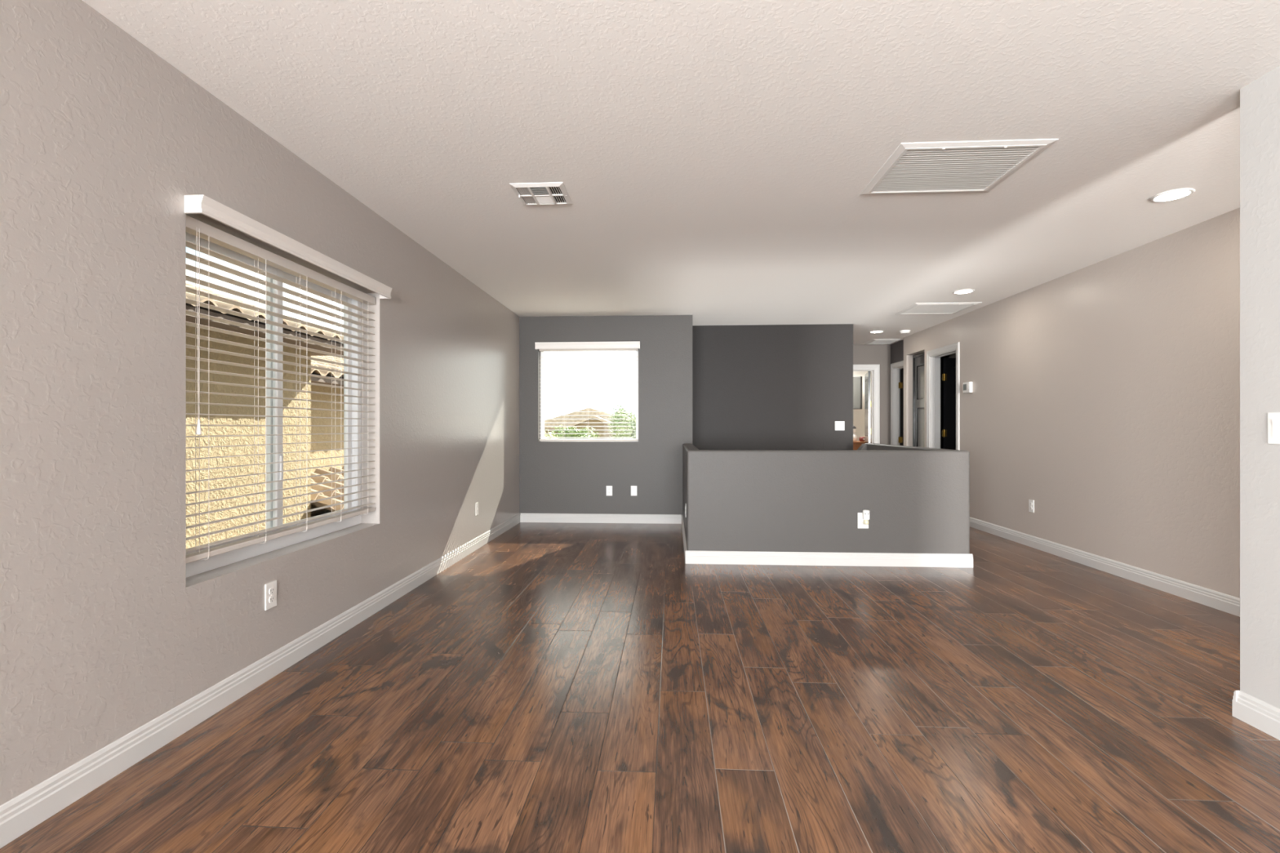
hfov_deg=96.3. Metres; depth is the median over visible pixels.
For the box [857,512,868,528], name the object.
wall outlet
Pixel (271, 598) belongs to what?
receptacle
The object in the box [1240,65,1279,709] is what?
wall
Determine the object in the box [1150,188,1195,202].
recessed light
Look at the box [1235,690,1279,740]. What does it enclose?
baseboard
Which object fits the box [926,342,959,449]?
trim
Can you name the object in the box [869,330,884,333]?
recessed light
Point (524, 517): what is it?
baseboard
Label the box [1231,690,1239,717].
baseboard
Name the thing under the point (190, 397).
neighbouring house
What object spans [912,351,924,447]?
door
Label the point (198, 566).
window
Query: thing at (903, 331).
smoke detector
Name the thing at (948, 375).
door
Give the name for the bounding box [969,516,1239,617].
baseboard
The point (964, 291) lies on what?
recessed light
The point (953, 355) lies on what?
wall
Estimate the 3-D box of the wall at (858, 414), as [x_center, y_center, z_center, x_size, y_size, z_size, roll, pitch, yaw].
[3.653,-0.092,11.614,3.200,2.440,0.100,0,0,3]
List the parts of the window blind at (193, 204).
pull cord, lift cord, ladder cord, lift cord, ladder cord, rail, lift cord, ladder cord, ladder cord, lift cord, ladder cord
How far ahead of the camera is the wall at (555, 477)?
6.74 m
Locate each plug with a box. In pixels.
[862,509,870,524]
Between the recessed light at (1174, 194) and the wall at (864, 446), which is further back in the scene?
the wall at (864, 446)
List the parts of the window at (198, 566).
sliding sash, pull handle, fixed sash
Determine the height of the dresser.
0.865 m
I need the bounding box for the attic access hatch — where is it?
[894,302,982,314]
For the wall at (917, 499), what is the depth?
4.68 m
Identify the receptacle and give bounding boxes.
[268,595,274,603]
[269,587,274,594]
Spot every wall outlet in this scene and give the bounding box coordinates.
[265,580,276,610]
[475,502,478,515]
[606,485,612,495]
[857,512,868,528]
[1028,499,1034,512]
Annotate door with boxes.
[864,371,871,443]
[898,368,903,445]
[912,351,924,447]
[942,357,955,449]
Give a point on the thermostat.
(967, 386)
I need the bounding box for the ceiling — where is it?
[82,0,1279,344]
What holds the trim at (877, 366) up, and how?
attached to the wall at (880, 354)
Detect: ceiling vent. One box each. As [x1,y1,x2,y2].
[509,182,572,204]
[859,138,1058,195]
[863,338,903,344]
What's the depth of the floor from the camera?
2.21 m
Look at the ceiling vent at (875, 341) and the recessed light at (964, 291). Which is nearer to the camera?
the recessed light at (964, 291)
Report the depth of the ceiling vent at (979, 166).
2.87 m
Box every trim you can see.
[853,364,879,444]
[890,360,903,444]
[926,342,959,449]
[929,349,955,448]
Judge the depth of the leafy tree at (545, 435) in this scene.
30.96 m
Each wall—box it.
[0,0,519,805]
[519,315,692,515]
[682,443,969,554]
[692,324,853,449]
[853,344,903,444]
[853,371,867,440]
[857,444,866,449]
[890,339,903,364]
[903,207,1239,598]
[940,355,949,448]
[941,353,955,448]
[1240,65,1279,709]
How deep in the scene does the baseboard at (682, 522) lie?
5.41 m
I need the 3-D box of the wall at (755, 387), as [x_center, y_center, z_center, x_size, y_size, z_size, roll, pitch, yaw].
[1.685,-0.092,7.408,2.060,2.440,0.120,0,0,3]
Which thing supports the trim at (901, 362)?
attached to the wall at (897, 348)
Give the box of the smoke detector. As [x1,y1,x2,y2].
[899,329,910,333]
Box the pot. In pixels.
[858,436,864,441]
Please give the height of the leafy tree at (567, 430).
4.274 m
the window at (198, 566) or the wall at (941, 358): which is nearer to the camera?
the window at (198, 566)
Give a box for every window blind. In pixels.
[184,195,391,563]
[534,341,639,441]
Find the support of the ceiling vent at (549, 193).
in the ceiling
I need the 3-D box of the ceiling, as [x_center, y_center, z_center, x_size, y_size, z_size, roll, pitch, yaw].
[2.200,-1.382,1.830,8.210,0.140,22.500,0,0,3]
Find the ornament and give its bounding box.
[853,426,857,441]
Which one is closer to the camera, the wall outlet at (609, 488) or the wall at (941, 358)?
the wall outlet at (609, 488)
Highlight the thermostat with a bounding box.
[962,382,972,393]
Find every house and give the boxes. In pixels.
[186,283,343,548]
[544,408,616,438]
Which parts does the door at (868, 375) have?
raised panel, raised panel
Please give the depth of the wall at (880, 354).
9.10 m
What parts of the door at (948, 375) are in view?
raised panel, raised panel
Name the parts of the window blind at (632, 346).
lift cord, rail, ladder cord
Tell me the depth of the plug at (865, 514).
4.62 m
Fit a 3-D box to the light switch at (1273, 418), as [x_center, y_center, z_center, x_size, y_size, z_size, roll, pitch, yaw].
[2.313,0.004,2.057,0.010,0.116,0.118,0,0,3]
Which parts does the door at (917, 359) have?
raised panel, raised panel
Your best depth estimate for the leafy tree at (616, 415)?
29.13 m
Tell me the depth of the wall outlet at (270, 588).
2.58 m
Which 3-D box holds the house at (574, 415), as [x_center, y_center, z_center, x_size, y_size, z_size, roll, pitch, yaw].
[-2.777,1.278,50.734,15.000,5.700,14.200,0,0,3]
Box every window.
[186,231,361,577]
[540,351,638,441]
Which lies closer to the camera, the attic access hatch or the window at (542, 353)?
the attic access hatch
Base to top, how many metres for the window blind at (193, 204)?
1.386 m
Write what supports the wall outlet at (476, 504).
attached to the wall at (104, 632)
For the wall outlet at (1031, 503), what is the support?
attached to the wall at (1104, 396)
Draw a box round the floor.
[0,522,1279,852]
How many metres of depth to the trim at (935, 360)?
7.52 m
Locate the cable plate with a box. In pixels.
[631,485,636,495]
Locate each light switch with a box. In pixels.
[835,421,844,430]
[1267,412,1279,444]
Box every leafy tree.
[544,429,557,438]
[548,425,599,438]
[608,404,635,438]
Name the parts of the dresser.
drawer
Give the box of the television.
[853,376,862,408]
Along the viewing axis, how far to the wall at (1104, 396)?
4.34 m
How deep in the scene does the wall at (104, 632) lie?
1.95 m
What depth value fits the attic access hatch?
6.29 m
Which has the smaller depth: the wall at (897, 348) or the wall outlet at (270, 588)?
the wall outlet at (270, 588)
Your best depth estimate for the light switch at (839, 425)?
7.29 m
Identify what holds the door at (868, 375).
in the wall at (880, 354)
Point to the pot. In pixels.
(860, 438)
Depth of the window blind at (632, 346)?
6.78 m
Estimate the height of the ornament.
0.287 m
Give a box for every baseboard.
[0,513,519,848]
[520,513,681,524]
[681,515,687,563]
[685,551,973,567]
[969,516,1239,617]
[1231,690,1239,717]
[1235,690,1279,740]
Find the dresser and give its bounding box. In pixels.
[853,440,864,449]
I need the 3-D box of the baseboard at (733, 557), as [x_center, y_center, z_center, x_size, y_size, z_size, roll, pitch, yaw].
[1.525,1.075,4.675,2.305,0.106,0.015,0,0,3]
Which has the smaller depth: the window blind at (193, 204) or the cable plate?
the window blind at (193, 204)
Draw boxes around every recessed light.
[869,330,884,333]
[952,288,974,293]
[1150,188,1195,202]
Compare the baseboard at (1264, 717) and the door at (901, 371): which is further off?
the door at (901, 371)
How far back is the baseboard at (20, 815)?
2.12 m

